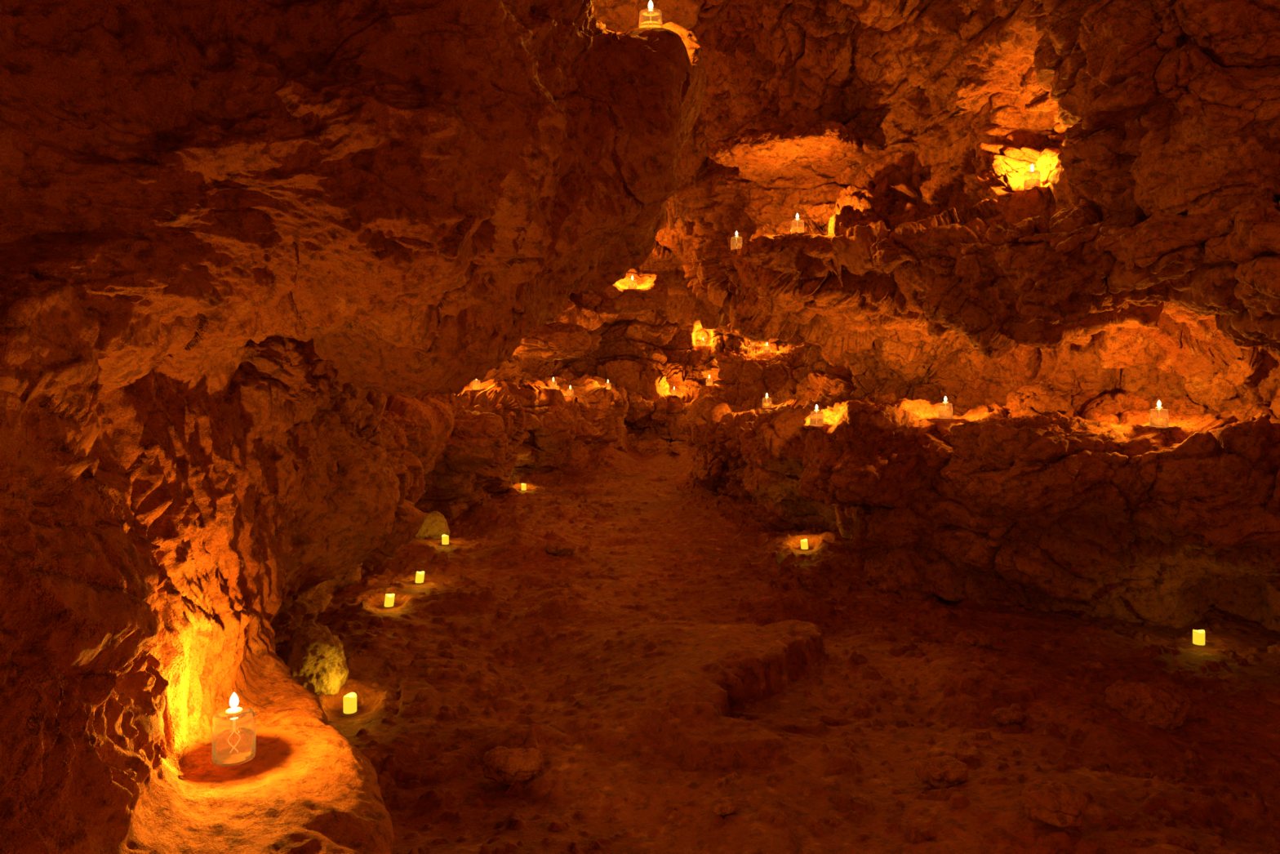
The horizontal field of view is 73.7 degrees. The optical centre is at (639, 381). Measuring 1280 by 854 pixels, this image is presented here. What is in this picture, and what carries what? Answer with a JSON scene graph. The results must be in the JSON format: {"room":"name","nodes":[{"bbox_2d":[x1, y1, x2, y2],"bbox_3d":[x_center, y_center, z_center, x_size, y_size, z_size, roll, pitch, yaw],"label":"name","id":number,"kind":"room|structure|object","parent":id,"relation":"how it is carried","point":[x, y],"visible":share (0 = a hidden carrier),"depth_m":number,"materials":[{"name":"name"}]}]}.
{"room":"cave","nodes":[
{"label":"cave","id":0,"kind":"room"},
{"bbox_2d":[0,0,706,853],"bbox_3d":[-0.906,-0.507,5.000,2.246,3.118,12.405,0,0,0],"label":"wall","id":1,"kind":"structure","parent":0,"point":[261,262],"depth_m":1.41,"materials":[{"name":"stone"}]},
{"bbox_2d":[211,705,256,766],"bbox_3d":[-0.637,0.540,1.340,0.063,0.105,0.063,0,0,-29],"label":"candle","id":2,"kind":"object","parent":1,"relation":"on","point":[233,729],"visible":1,"depth_m":1.32,"materials":[{"name":"beige wax"}]},
{"bbox_2d":[471,378,480,390],"bbox_3d":[-1.173,0.012,6.103,0.063,0.105,0.063,0,0,42],"label":"candle","id":3,"kind":"object","parent":1,"relation":"on","point":[476,384],"visible":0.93,"depth_m":6.08,"materials":[{"name":"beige wax"}]},
{"bbox_2d":[549,379,556,389],"bbox_3d":[-0.753,0.018,7.416,0.063,0.105,0.063,0,0,-42],"label":"candle","id":4,"kind":"object","parent":1,"relation":"on","point":[553,384],"visible":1,"depth_m":7.39,"materials":[{"name":"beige wax"}]},
{"bbox_2d":[566,387,573,396],"bbox_3d":[-0.627,0.088,7.674,0.063,0.105,0.063,0,0,-38],"label":"candle","id":5,"kind":"object","parent":1,"relation":"on","point":[570,392],"visible":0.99,"depth_m":7.65,"materials":[{"name":"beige wax"}]},
{"bbox_2d":[604,381,611,389],"bbox_3d":[-0.328,0.035,8.739,0.063,0.105,0.063,0,0,-2],"label":"candle","id":6,"kind":"object","parent":1,"relation":"on","point":[607,384],"visible":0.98,"depth_m":8.71,"materials":[{"name":"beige wax"}]},
{"bbox_2d":[627,278,636,288],"bbox_3d":[-0.056,-0.718,6.215,0.063,0.105,0.063,0,0,41],"label":"candle","id":7,"kind":"object","parent":1,"relation":"on","point":[632,284],"visible":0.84,"depth_m":6.19,"materials":[{"name":"beige wax"}]},
{"bbox_2d":[639,8,662,27],"bbox_3d":[0.028,-0.966,2.280,0.063,0.105,0.063,0,0,-41],"label":"candle","id":8,"kind":"object","parent":1,"relation":"on","point":[648,17],"visible":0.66,"depth_m":2.25,"materials":[{"name":"beige wax"}]},
{"bbox_2d":[558,308,778,454],"bbox_3d":[0.195,-0.170,10.094,4.044,2.293,1.681,0,0,0],"label":"wall","id":9,"kind":"structure","parent":0,"point":[650,361],"depth_m":10.24,"materials":[{"name":"stone"}]},
{"bbox_2d":[671,388,676,395],"bbox_3d":[0.398,0.116,9.957,0.063,0.105,0.063,0,0,21],"label":"candle","id":10,"kind":"object","parent":9,"relation":"on","point":[673,392],"visible":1,"depth_m":9.93,"materials":[{"name":"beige wax"}]},
{"bbox_2d":[700,339,706,346],"bbox_3d":[0.786,-0.490,10.617,0.063,0.105,0.063,0,0,-37],"label":"candle","id":11,"kind":"object","parent":9,"relation":"on","point":[703,342],"visible":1,"depth_m":10.59,"materials":[{"name":"beige wax"}]},
{"bbox_2d":[604,0,860,340],"bbox_3d":[0.401,-1.277,5.004,5.640,1.726,12.417,0,0,0],"label":"wall","id":12,"kind":"structure","parent":0,"point":[674,235],"depth_m":5.64,"materials":[{"name":"stone"}]},
{"bbox_2d":[275,444,1279,853],"bbox_3d":[0.350,0.798,5.000,6.000,0.550,12.400,0,0,0],"label":"floor","id":13,"kind":"structure","parent":0,"point":[688,652],"depth_m":2.65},
{"bbox_2d":[284,622,349,695],"bbox_3d":[-1.010,0.872,2.660,0.190,0.229,0.158,0,0,-12],"label":"rock","id":14,"kind":"object","parent":13,"relation":"on","point":[315,657],"visible":0.8,"depth_m":2.61,"materials":[{"name":"stone"}]},
{"bbox_2d":[342,692,356,713],"bbox_3d":[-0.875,0.971,2.576,0.039,0.052,0.039,0,0,37],"label":"candle","id":15,"kind":"object","parent":13,"relation":"on","point":[349,700],"visible":1,"depth_m":2.56,"materials":[{"name":"beige wax"}]},
{"bbox_2d":[384,593,395,607],"bbox_3d":[-1.075,0.939,3.660,0.045,0.056,0.039,0,0,24],"label":"candle","id":16,"kind":"object","parent":13,"relation":"on","point":[389,598],"visible":1,"depth_m":3.65,"materials":[{"name":"beige wax"}]},
{"bbox_2d":[414,571,424,582],"bbox_3d":[-1.044,0.929,4.048,0.045,0.056,0.039,0,0,24],"label":"candle","id":17,"kind":"object","parent":13,"relation":"on","point":[420,575],"visible":1,"depth_m":4.03,"materials":[{"name":"beige wax"}]},
{"bbox_2d":[413,511,450,539],"bbox_3d":[-1.288,0.900,5.201,0.254,0.221,0.194,0,0,-25],"label":"rock","id":18,"kind":"object","parent":13,"relation":"on","point":[434,525],"visible":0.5,"depth_m":5.13,"materials":[{"name":"stone"}]},
{"bbox_2d":[441,534,448,544],"bbox_3d":[-1.111,0.903,4.868,0.039,0.052,0.039,0,0,-18],"label":"candle","id":19,"kind":"object","parent":13,"relation":"on","point":[445,539],"visible":1,"depth_m":4.85,"materials":[{"name":"beige wax"}]},
{"bbox_2d":[480,746,544,785],"bbox_3d":[-0.330,0.987,2.199,0.162,0.078,0.123,0,0,0],"label":"rock","id":20,"kind":"object","parent":13,"relation":"on","point":[500,764],"visible":1,"depth_m":2.16,"materials":[{"name":"stone"}]},
{"bbox_2d":[521,483,526,490],"bbox_3d":[-0.929,0.844,6.820,0.039,0.052,0.039,0,0,-36],"label":"candle","id":21,"kind":"object","parent":13,"relation":"on","point":[523,486],"visible":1,"depth_m":6.80,"materials":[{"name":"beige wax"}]},
{"bbox_2d":[545,540,576,555],"bbox_3d":[-0.429,0.902,4.601,0.168,0.077,0.130,0,0,-4],"label":"rock","id":22,"kind":"object","parent":13,"relation":"on","point":[565,547],"visible":1,"depth_m":4.55,"materials":[{"name":"stone"}]},
{"bbox_2d":[711,796,737,815],"bbox_3d":[0.193,0.971,1.949,0.064,0.028,0.060,0,0,0],"label":"rock","id":23,"kind":"object","parent":13,"relation":"on","point":[721,806],"visible":1,"depth_m":1.94,"materials":[{"name":"stone"}]},
{"bbox_2d":[800,538,808,549],"bbox_3d":[0.913,0.906,4.744,0.044,0.056,0.039,0,0,-32],"label":"candle","id":24,"kind":"object","parent":13,"relation":"on","point":[804,544],"visible":1,"depth_m":4.73,"materials":[{"name":"beige wax"}]},
{"bbox_2d":[914,755,968,788],"bbox_3d":[0.746,0.960,2.099,0.135,0.059,0.112,0,0,-28],"label":"rock","id":25,"kind":"object","parent":13,"relation":"on","point":[946,771],"visible":0.98,"depth_m":2.07,"materials":[{"name":"stone"}]},
{"bbox_2d":[954,629,993,648],"bbox_3d":[1.210,0.945,3.099,0.148,0.072,0.109,0,0,-21],"label":"rock","id":26,"kind":"object","parent":13,"relation":"on","point":[971,637],"visible":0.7,"depth_m":3.07,"materials":[{"name":"stone"}]},
{"bbox_2d":[991,707,1024,724],"bbox_3d":[1.074,0.982,2.500,0.092,0.035,0.079,0,0,-29],"label":"rock","id":27,"kind":"object","parent":13,"relation":"on","point":[1005,716],"visible":1,"depth_m":2.48,"materials":[{"name":"stone"}]},
{"bbox_2d":[1021,779,1087,827],"bbox_3d":[0.899,0.910,1.851,0.127,0.077,0.145,0,0,33],"label":"rock","id":28,"kind":"object","parent":13,"relation":"on","point":[1060,804],"visible":1,"depth_m":1.81,"materials":[{"name":"stone"}]},
{"bbox_2d":[1105,679,1194,729],"bbox_3d":[1.490,0.943,2.499,0.225,0.128,0.186,0,0,0],"label":"rock","id":29,"kind":"object","parent":13,"relation":"on","point":[1164,705],"visible":0.96,"depth_m":2.44,"materials":[{"name":"stone"}]},
{"bbox_2d":[1192,629,1204,644],"bbox_3d":[2.086,0.954,3.184,0.039,0.052,0.039,0,0,33],"label":"candle","id":30,"kind":"object","parent":13,"relation":"on","point":[1198,636],"visible":1,"depth_m":3.17,"materials":[{"name":"beige wax"}]},
{"bbox_2d":[659,0,1279,653],"bbox_3d":[1.616,-0.584,4.909,3.484,3.605,12.233,0,0,0],"label":"wall","id":31,"kind":"structure","parent":0,"point":[1141,273],"depth_m":3.52,"materials":[{"name":"stone"}]},
{"bbox_2d":[706,377,712,386],"bbox_3d":[0.656,-0.008,8.078,0.063,0.105,0.063,0,0,37],"label":"candle","id":32,"kind":"object","parent":31,"relation":"in","point":[708,380],"visible":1,"depth_m":8.05,"materials":[{"name":"beige wax"}]},
{"bbox_2d":[730,235,742,250],"bbox_3d":[0.514,-0.748,4.540,0.063,0.105,0.063,0,0,42],"label":"candle","id":33,"kind":"object","parent":31,"relation":"in","point":[736,242],"visible":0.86,"depth_m":4.51,"materials":[{"name":"beige wax"}]},
{"bbox_2d":[749,340,756,346],"bbox_3d":[1.067,-0.377,8.044,0.063,0.105,0.063,0,0,-18],"label":"candle","id":34,"kind":"object","parent":31,"relation":"in","point":[751,344],"visible":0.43,"depth_m":8.02,"materials":[{"name":"beige wax"}]},
{"bbox_2d":[762,395,771,408],"bbox_3d":[0.859,0.131,5.777,0.063,0.105,0.063,0,0,22],"label":"candle","id":35,"kind":"object","parent":31,"relation":"in","point":[766,401],"visible":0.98,"depth_m":5.75,"materials":[{"name":"clear glass"}]},
{"bbox_2d":[763,344,770,353],"bbox_3d":[1.153,-0.301,7.744,0.063,0.105,0.063,0,0,42],"label":"candle","id":36,"kind":"object","parent":31,"relation":"in","point":[766,349],"visible":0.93,"depth_m":7.72,"materials":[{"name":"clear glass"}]},
{"bbox_2d":[790,217,804,233],"bbox_3d":[0.738,-0.736,4.002,0.063,0.105,0.063,0,0,22],"label":"candle","id":37,"kind":"object","parent":31,"relation":"in","point":[797,225],"visible":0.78,"depth_m":3.98,"materials":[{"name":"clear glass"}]},
{"bbox_2d":[809,408,823,426],"bbox_3d":[0.849,0.164,4.102,0.063,0.105,0.063,0,0,21],"label":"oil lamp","id":38,"kind":"object","parent":31,"relation":"in","point":[816,417],"visible":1,"depth_m":4.08,"materials":[{"name":"clear glass"}]},
{"bbox_2d":[938,400,952,418],"bbox_3d":[1.416,0.121,3.953,0.063,0.105,0.063,0,0,-11],"label":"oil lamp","id":39,"kind":"object","parent":31,"relation":"in","point":[945,409],"visible":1,"depth_m":3.93,"materials":[{"name":"clear glass"}]},
{"bbox_2d":[1023,168,1040,190],"bbox_3d":[1.607,-0.838,3.495,0.063,0.105,0.063,0,0,-18],"label":"candle","id":40,"kind":"object","parent":31,"relation":"in","point":[1032,178],"visible":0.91,"depth_m":3.47,"materials":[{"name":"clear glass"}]},
{"bbox_2d":[1149,405,1168,427],"bbox_3d":[1.968,0.123,3.234,0.063,0.105,0.063,0,0,-27],"label":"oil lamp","id":41,"kind":"object","parent":31,"relation":"in","point":[1158,416],"visible":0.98,"depth_m":3.21,"materials":[{"name":"clear glass"}]}
]}

